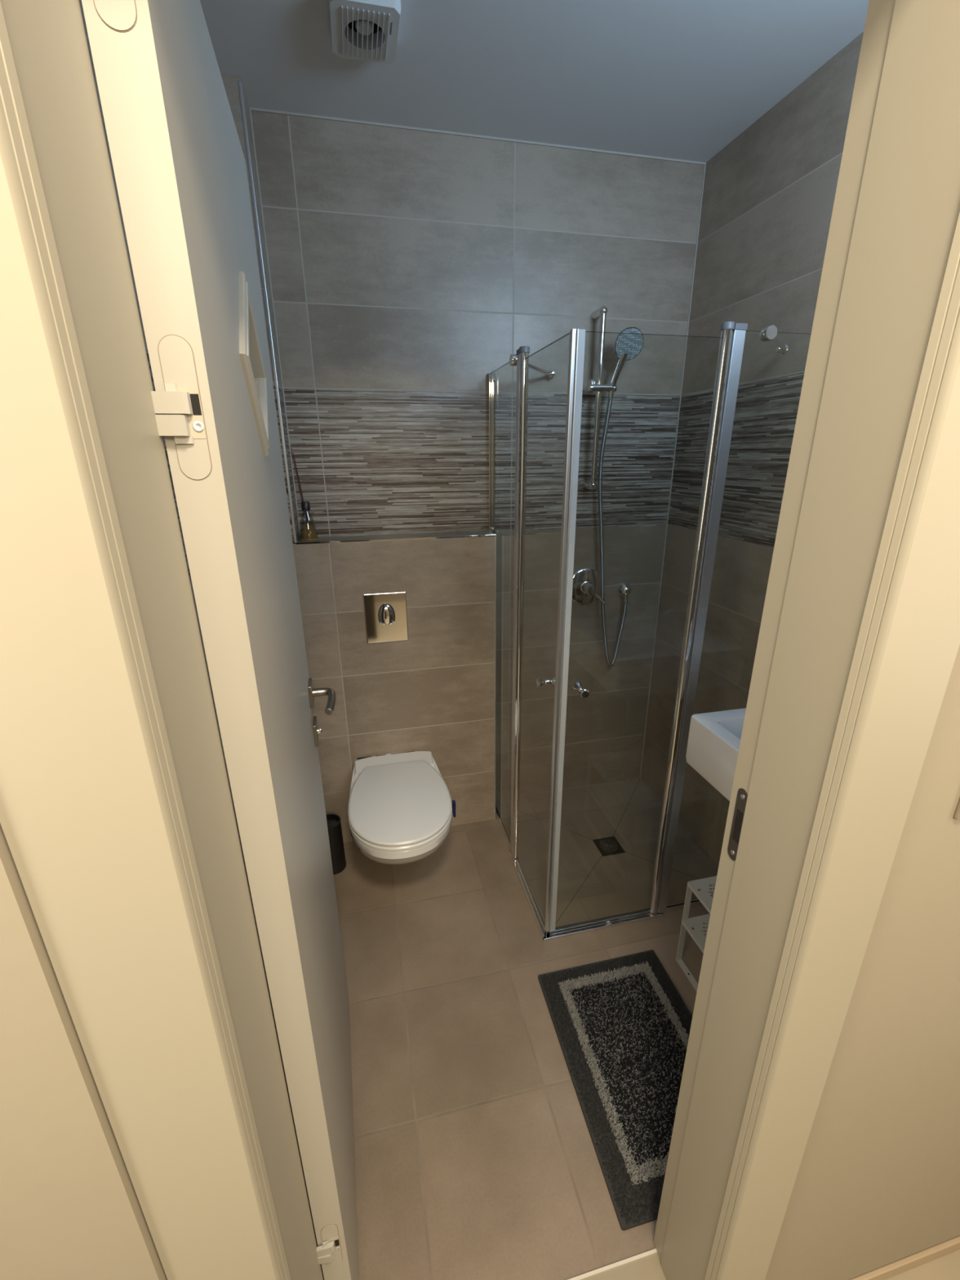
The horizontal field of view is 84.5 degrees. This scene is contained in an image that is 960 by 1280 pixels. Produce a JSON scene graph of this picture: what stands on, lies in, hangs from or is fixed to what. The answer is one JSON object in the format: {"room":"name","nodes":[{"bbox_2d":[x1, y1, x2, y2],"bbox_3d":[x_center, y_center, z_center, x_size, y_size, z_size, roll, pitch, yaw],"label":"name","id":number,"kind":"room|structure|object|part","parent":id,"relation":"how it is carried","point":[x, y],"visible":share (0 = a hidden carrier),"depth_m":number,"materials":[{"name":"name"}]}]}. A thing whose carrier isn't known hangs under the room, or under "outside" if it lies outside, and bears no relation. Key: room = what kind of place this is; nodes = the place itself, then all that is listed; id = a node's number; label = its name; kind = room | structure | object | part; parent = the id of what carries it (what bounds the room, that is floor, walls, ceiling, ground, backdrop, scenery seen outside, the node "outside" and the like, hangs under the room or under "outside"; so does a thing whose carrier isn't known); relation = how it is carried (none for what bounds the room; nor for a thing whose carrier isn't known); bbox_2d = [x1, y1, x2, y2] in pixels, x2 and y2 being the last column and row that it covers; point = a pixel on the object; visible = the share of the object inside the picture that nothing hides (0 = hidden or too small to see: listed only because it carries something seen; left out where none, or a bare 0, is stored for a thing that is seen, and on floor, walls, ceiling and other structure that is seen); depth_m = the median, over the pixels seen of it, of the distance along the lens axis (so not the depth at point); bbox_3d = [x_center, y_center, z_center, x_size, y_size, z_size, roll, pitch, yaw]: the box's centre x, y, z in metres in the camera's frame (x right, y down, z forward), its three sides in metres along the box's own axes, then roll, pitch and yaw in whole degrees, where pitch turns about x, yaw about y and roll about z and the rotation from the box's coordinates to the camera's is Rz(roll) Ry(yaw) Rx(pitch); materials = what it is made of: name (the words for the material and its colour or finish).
{"room":"hallway","nodes":[
{"label":"hallway","id":0,"kind":"room"},
{"bbox_2d":[79,0,263,964],"bbox_3d":[-0.703,-0.079,1.100,0.100,2.441,1.354,-5,20,-12],"label":"wall","id":1,"kind":"structure","parent":0,"point":[80,1],"depth_m":1.16,"materials":[{"name":"paint"}]},
{"bbox_2d":[220,73,299,542],"bbox_3d":[-0.730,-0.910,1.615,0.194,1.208,0.133,-5,20,-12],"label":"window","id":2,"kind":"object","parent":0,"point":[230,82],"visible":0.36,"depth_m":1.54,"materials":[{"name":"tile"}]},
{"bbox_2d":[292,536,494,842],"bbox_3d":[-0.384,0.218,2.086,0.884,1.229,0.133,-5,20,-12],"label":"wall","id":3,"kind":"structure","parent":0,"point":[433,691],"depth_m":1.99,"materials":[{"name":"tile"}]},
{"bbox_2d":[238,80,297,542],"bbox_3d":[-0.623,-0.893,1.578,0.008,1.198,0.012,-5,20,-12],"label":"trim","id":4,"kind":"structure","parent":3,"relation":"attached to","point":[240,86],"depth_m":1.54,"materials":[{"name":"metal"}]},
{"bbox_2d":[363,591,408,643],"bbox_3d":[-0.338,-0.080,1.912,0.150,0.185,0.020,-5,20,-12],"label":"flush plate","id":5,"kind":"object","parent":3,"relation":"attached to","point":[385,613],"visible":1,"depth_m":1.91,"materials":[{"name":"silver metal"}]},
{"bbox_2d":[295,530,496,544],"bbox_3d":[-0.294,-0.373,1.907,0.690,0.004,0.129,-5,20,-12],"label":"trim","id":6,"kind":"structure","parent":3,"relation":"on","point":[467,532],"depth_m":1.91,"materials":[{"name":"metal"}]},
{"bbox_2d":[290,451,318,541],"bbox_3d":[-0.594,-0.486,1.790,0.062,0.290,0.062,-5,20,-12],"label":"reed diffuser","id":7,"kind":"object","parent":6,"relation":"on","point":[308,533],"visible":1,"depth_m":1.81,"materials":[{"name":"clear glass"}]},
{"bbox_2d":[347,751,452,864],"bbox_3d":[-0.283,0.669,1.891,0.343,0.324,0.556,-5,20,-12],"label":"toilet","id":8,"kind":"object","parent":3,"relation":"attached to","point":[400,806],"visible":1,"depth_m":1.74,"materials":[{"name":"white ceramic"}]},
{"bbox_3d":[-0.272,0.558,1.797,0.342,0.016,0.446,-5,20,-12],"label":"seat","id":9,"kind":"part","parent":8,"relation":"part of","materials":[{"name":"plastic"}]},
{"bbox_2d":[452,800,455,817],"bbox_3d":[-0.088,0.571,1.792,0.010,0.054,0.030,-5,20,-12],"label":"block","id":10,"kind":"object","parent":8,"relation":"attached to","point":[453,801],"visible":1,"depth_m":1.78,"materials":[{"name":"blue plastic"}]},
{"bbox_2d":[494,536,496,818],"bbox_3d":[0.060,0.204,2.118,0.006,1.228,0.006,-5,20,-12],"label":"trim","id":11,"kind":"structure","parent":3,"relation":"attached to","point":[495,536],"depth_m":2.05,"materials":[{"name":"metal"}]},
{"bbox_2d":[250,110,704,799],"bbox_3d":[-0.039,-0.423,2.076,1.755,2.441,0.100,-5,20,-12],"label":"wall","id":12,"kind":"structure","parent":0,"point":[407,267],"depth_m":1.84,"materials":[{"name":"tile"}]},
{"bbox_2d":[248,110,301,537],"bbox_3d":[-0.647,-0.935,1.696,0.004,1.202,0.004,-5,20,-12],"label":"trim","id":13,"kind":"structure","parent":12,"relation":"attached to","point":[249,110],"depth_m":1.66,"materials":[{"name":"silver metal"}]},
{"bbox_2d":[248,106,706,164],"bbox_3d":[0.058,-1.565,1.650,1.461,0.006,0.004,-5,20,-12],"label":"trim","id":14,"kind":"structure","parent":12,"relation":"attached to","point":[250,108],"depth_m":1.63,"materials":[{"name":"grey"}]},
{"bbox_2d":[572,568,605,604],"bbox_3d":[0.450,-0.210,2.171,0.156,0.156,0.076,-5,20,-12],"label":"shower mixer","id":15,"kind":"object","parent":12,"relation":"attached to","point":[586,587],"visible":0.85,"depth_m":2.19,"materials":[{"name":"silver metal"}]},
{"bbox_3d":[0.489,-0.174,2.168,0.058,0.050,0.012,2,19,8],"label":"lever","id":16,"kind":"part","parent":15,"relation":"part of","materials":[{"name":"silver metal"}]},
{"bbox_2d":[578,306,617,489],"bbox_3d":[0.427,-0.861,1.916,0.124,0.611,0.124,-5,20,-12],"label":"shower rail","id":17,"kind":"object","parent":12,"relation":"attached to","point":[601,313],"visible":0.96,"depth_m":1.89,"materials":[{"name":"silver metal"}]},
{"bbox_3d":[0.420,-0.606,1.987,0.098,0.004,0.097,-5,20,-12],"label":"soap dish","id":18,"kind":"part","parent":17,"relation":"part of","materials":[{"name":"clear glass"}]},
{"bbox_3d":[0.427,-0.858,1.917,0.022,0.590,0.022,-5,20,-12],"label":"rail","id":19,"kind":"part","parent":17,"relation":"part of","materials":[{"name":"silver metal"}]},
{"bbox_2d":[598,326,644,666],"bbox_3d":[0.545,-0.475,2.053,0.182,1.276,0.124,-5,20,-12],"label":"shower","id":20,"kind":"object","parent":17,"relation":"hanging from","point":[627,347],"visible":0.99,"depth_m":1.95,"materials":[{"name":"silver metal"}]},
{"bbox_3d":[0.489,-0.939,1.870,0.027,0.144,0.068,-18,26,-42],"label":"handle","id":21,"kind":"part","parent":20,"relation":"part of","materials":[{"name":"silver metal"}]},
{"bbox_2d":[617,582,631,603],"bbox_3d":[0.618,-0.200,2.236,0.066,0.084,0.039,-5,20,-12],"label":"outlet","id":22,"kind":"object","parent":12,"relation":"attached to","point":[624,588],"visible":1,"depth_m":2.23,"materials":[{"name":"silver metal"}]},
{"bbox_2d":[640,164,706,778],"bbox_3d":[0.777,-0.469,2.200,0.004,2.435,0.004,-5,20,-12],"label":"trim","id":23,"kind":"structure","parent":12,"relation":"attached to","point":[704,165],"depth_m":2.09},
{"bbox_2d":[0,644,959,1279],"bbox_3d":[0.370,0.087,0.593,2.955,2.441,0.165,-5,20,-12],"label":"wall","id":24,"kind":"structure","parent":0,"point":[877,1185],"depth_m":0.65,"materials":[{"name":"paint"}]},
{"bbox_2d":[81,0,359,1279],"bbox_3d":[-0.322,0.224,0.910,0.152,1.963,0.660,-5,20,-14],"label":"door","id":25,"kind":"structure","parent":24,"relation":"in","point":[180,167],"depth_m":0.56,"materials":[{"name":"paint"}]},
{"bbox_3d":[-0.252,-0.185,0.432,0.029,0.046,0.008,-5,20,-14],"label":"arm","id":26,"kind":"part","parent":25,"relation":"part of","materials":[{"name":"metal"}]},
{"bbox_3d":[-0.374,0.118,1.173,0.008,0.052,0.052,-5,20,-14],"label":"handle","id":27,"kind":"part","parent":25,"relation":"part of","materials":[{"name":"metal"}]},
{"bbox_3d":[-0.335,0.131,1.139,0.049,0.022,0.109,-5,20,-14],"label":"lever","id":28,"kind":"part","parent":25,"relation":"part of","materials":[{"name":"metal"}]},
{"bbox_3d":[-0.242,0.964,0.830,0.029,0.046,0.008,-5,20,-14],"label":"arm","id":29,"kind":"part","parent":25,"relation":"part of","materials":[{"name":"metal"}]},
{"bbox_2d":[0,0,959,1279],"bbox_3d":[0.052,0.283,0.588,0.803,2.071,0.157,-5,20,-12],"label":"trim","id":30,"kind":"structure","parent":24,"relation":"attached to","point":[117,821],"depth_m":0.46,"materials":[{"name":"paint"}]},
{"bbox_2d":[727,788,747,860],"bbox_3d":[0.345,0.248,0.709,0.002,0.112,0.020,-5,20,-12],"label":"strike plate","id":31,"kind":"object","parent":24,"relation":"attached to","point":[742,795],"visible":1,"depth_m":0.71,"materials":[{"name":"metal"}]},
{"bbox_2d":[850,1235,959,1279],"bbox_3d":[0.855,1.206,1.030,0.798,0.032,0.008,-5,20,-12],"label":"baseboard","id":32,"kind":"structure","parent":24,"relation":"attached to","point":[926,1255],"depth_m":1.02,"materials":[{"name":"wood"}]},
{"bbox_2d":[953,799,959,819],"bbox_3d":[0.592,0.174,0.610,0.081,0.068,0.010,-5,20,-12],"label":"wall switch","id":33,"kind":"object","parent":24,"relation":"attached to","point":[957,815],"visible":1,"depth_m":0.61,"materials":[{"name":"plastic"}]},
{"bbox_2d":[200,0,869,162],"bbox_3d":[0.117,-1.378,0.978,1.755,0.080,1.587,-5,20,-12],"label":"ceiling","id":34,"kind":"structure","parent":0,"point":[676,79],"depth_m":1.34,"materials":[{"name":"paint"}]},
{"bbox_2d":[328,0,400,63],"bbox_3d":[-0.261,-1.386,1.191,0.151,0.038,0.178,-5,20,-12],"label":"fan","id":35,"kind":"object","parent":34,"relation":"attached to","point":[367,30],"visible":1,"depth_m":1.19,"materials":[{"name":"white plastic"}]},
{"bbox_2d":[341,5,389,61],"bbox_3d":[-0.260,-1.370,1.197,0.101,0.003,0.142,-5,20,-12],"label":"grille","id":36,"kind":"object","parent":35,"relation":"attached to","point":[378,50],"depth_m":1.20,"materials":[{"name":"white plastic"}]},
{"bbox_2d":[262,777,959,1279],"bbox_3d":[0.488,1.388,0.653,3.000,0.061,4.106,-5,20,-12],"label":"floor","id":37,"kind":"structure","parent":0,"point":[476,1158],"depth_m":1.44,"materials":[{"name":"tile"}]},
{"bbox_2d":[325,813,346,875],"bbox_3d":[-0.568,0.781,2.019,0.094,0.212,0.094,-5,20,-12],"label":"toilet brush holder","id":38,"kind":"object","parent":37,"relation":"on","point":[338,860],"visible":0.51,"depth_m":1.99,"materials":[{"name":"black plastic"}]},
{"bbox_3d":[-0.568,0.693,1.989,0.074,0.007,0.074,-5,20,-12],"label":"brush lid","id":39,"kind":"part","parent":38,"relation":"part of","materials":[{"name":"black plastic"}]},
{"bbox_2d":[592,835,625,856],"bbox_3d":[0.523,0.837,2.149,0.098,0.004,0.098,-5,20,-12],"label":"floor drain","id":40,"kind":"object","parent":37,"relation":"on","point":[609,846],"visible":1,"depth_m":2.15,"materials":[{"name":"metal"}]},
{"bbox_2d":[567,1248,657,1279],"bbox_3d":[0.051,1.252,0.993,0.658,0.023,0.005,-5,20,-12],"label":"trim","id":41,"kind":"structure","parent":37,"relation":"on","point":[654,1251],"depth_m":1.03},
{"bbox_2d":[537,949,692,1231],"bbox_3d":[0.422,1.095,1.383,0.401,0.018,0.590,-5,20,-12],"label":"bath mat","id":42,"kind":"object","parent":37,"relation":"on","point":[622,1025],"visible":0.75,"depth_m":1.38,"materials":[{"name":"black fabric"}]},
{"bbox_2d":[487,321,811,941],"bbox_3d":[0.486,-0.013,1.863,0.785,1.798,0.786,-5,20,-12],"label":"shower enclosure","id":43,"kind":"object","parent":37,"relation":"on","point":[732,337],"visible":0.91,"depth_m":1.52,"materials":[{"name":"clear glass"}]},
{"bbox_3d":[0.086,-0.051,1.979,0.006,1.756,0.346,-5,20,-12],"label":"glass panel","id":44,"kind":"part","parent":43,"relation":"part of","materials":[{"name":"clear glass"}]},
{"bbox_3d":[0.133,0.021,1.788,0.025,1.768,0.025,-5,20,-12],"label":"hinge post","id":45,"kind":"part","parent":43,"relation":"part of","materials":[{"name":"silver metal"}]},
{"bbox_3d":[0.137,0.856,2.075,0.026,0.022,0.752,-5,20,-12],"label":"floor rail","id":46,"kind":"part","parent":43,"relation":"part of","materials":[{"name":"silver metal"}]},
{"bbox_3d":[0.172,0.077,1.624,0.006,1.734,0.344,-5,20,-12],"label":"glass door","id":47,"kind":"part","parent":43,"relation":"part of","materials":[{"name":"clear glass"}]},
{"bbox_3d":[0.195,0.122,1.537,0.060,0.027,0.027,-5,20,-12],"label":"door knob","id":48,"kind":"part","parent":43,"relation":"part of","materials":[{"name":"silver metal"}]},
{"bbox_3d":[0.282,0.139,1.472,0.027,0.027,0.060,-5,20,-12],"label":"door knob","id":49,"kind":"part","parent":43,"relation":"part of","materials":[{"name":"silver metal"}]},
{"bbox_3d":[0.582,0.942,1.817,0.771,0.022,0.026,-5,20,-12],"label":"floor rail","id":50,"kind":"part","parent":43,"relation":"part of","materials":[{"name":"silver metal"}]},
{"bbox_3d":[0.405,0.119,1.495,0.361,1.734,0.006,-5,20,-12],"label":"glass door","id":51,"kind":"part","parent":43,"relation":"part of","materials":[{"name":"clear glass"}]},
{"bbox_3d":[0.589,0.105,1.534,0.025,1.768,0.025,-5,20,-12],"label":"hinge post","id":52,"kind":"part","parent":43,"relation":"part of","materials":[{"name":"silver metal"}]},
{"bbox_3d":[0.780,0.084,1.573,0.324,1.756,0.006,-5,20,-12],"label":"glass panel","id":53,"kind":"part","parent":43,"relation":"part of","materials":[{"name":"clear glass"}]},
{"bbox_2d":[675,875,716,991],"bbox_3d":[0.837,0.905,1.477,0.370,0.310,0.377,-5,20,-12],"label":"shelf rack","id":54,"kind":"object","parent":37,"relation":"on","point":[694,926],"visible":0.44,"depth_m":1.57,"materials":[{"name":"white"}]},
{"bbox_3d":[0.837,0.898,1.475,0.367,0.001,0.374,-5,20,-12],"label":"shelf","id":55,"kind":"part","parent":54,"relation":"part of","materials":[{"name":"white"}]},
{"bbox_3d":[0.836,0.760,1.427,0.367,0.001,0.374,-5,20,-12],"label":"shelf","id":56,"kind":"part","parent":54,"relation":"part of","materials":[{"name":"white"}]},
{"bbox_2d":[640,31,863,865],"bbox_3d":[0.993,-0.241,1.527,0.100,2.441,1.487,-5,20,-12],"label":"wall","id":57,"kind":"structure","parent":0,"point":[768,197],"depth_m":1.71,"materials":[{"name":"tile"}]},
{"bbox_2d":[685,707,746,800],"bbox_3d":[0.815,0.378,1.217,0.476,0.506,0.471,-5,20,-12],"label":"washbasin","id":58,"kind":"object","parent":57,"relation":"attached to","point":[713,742],"visible":0.06,"depth_m":1.28,"materials":[{"name":"white ceramic"}]}
]}

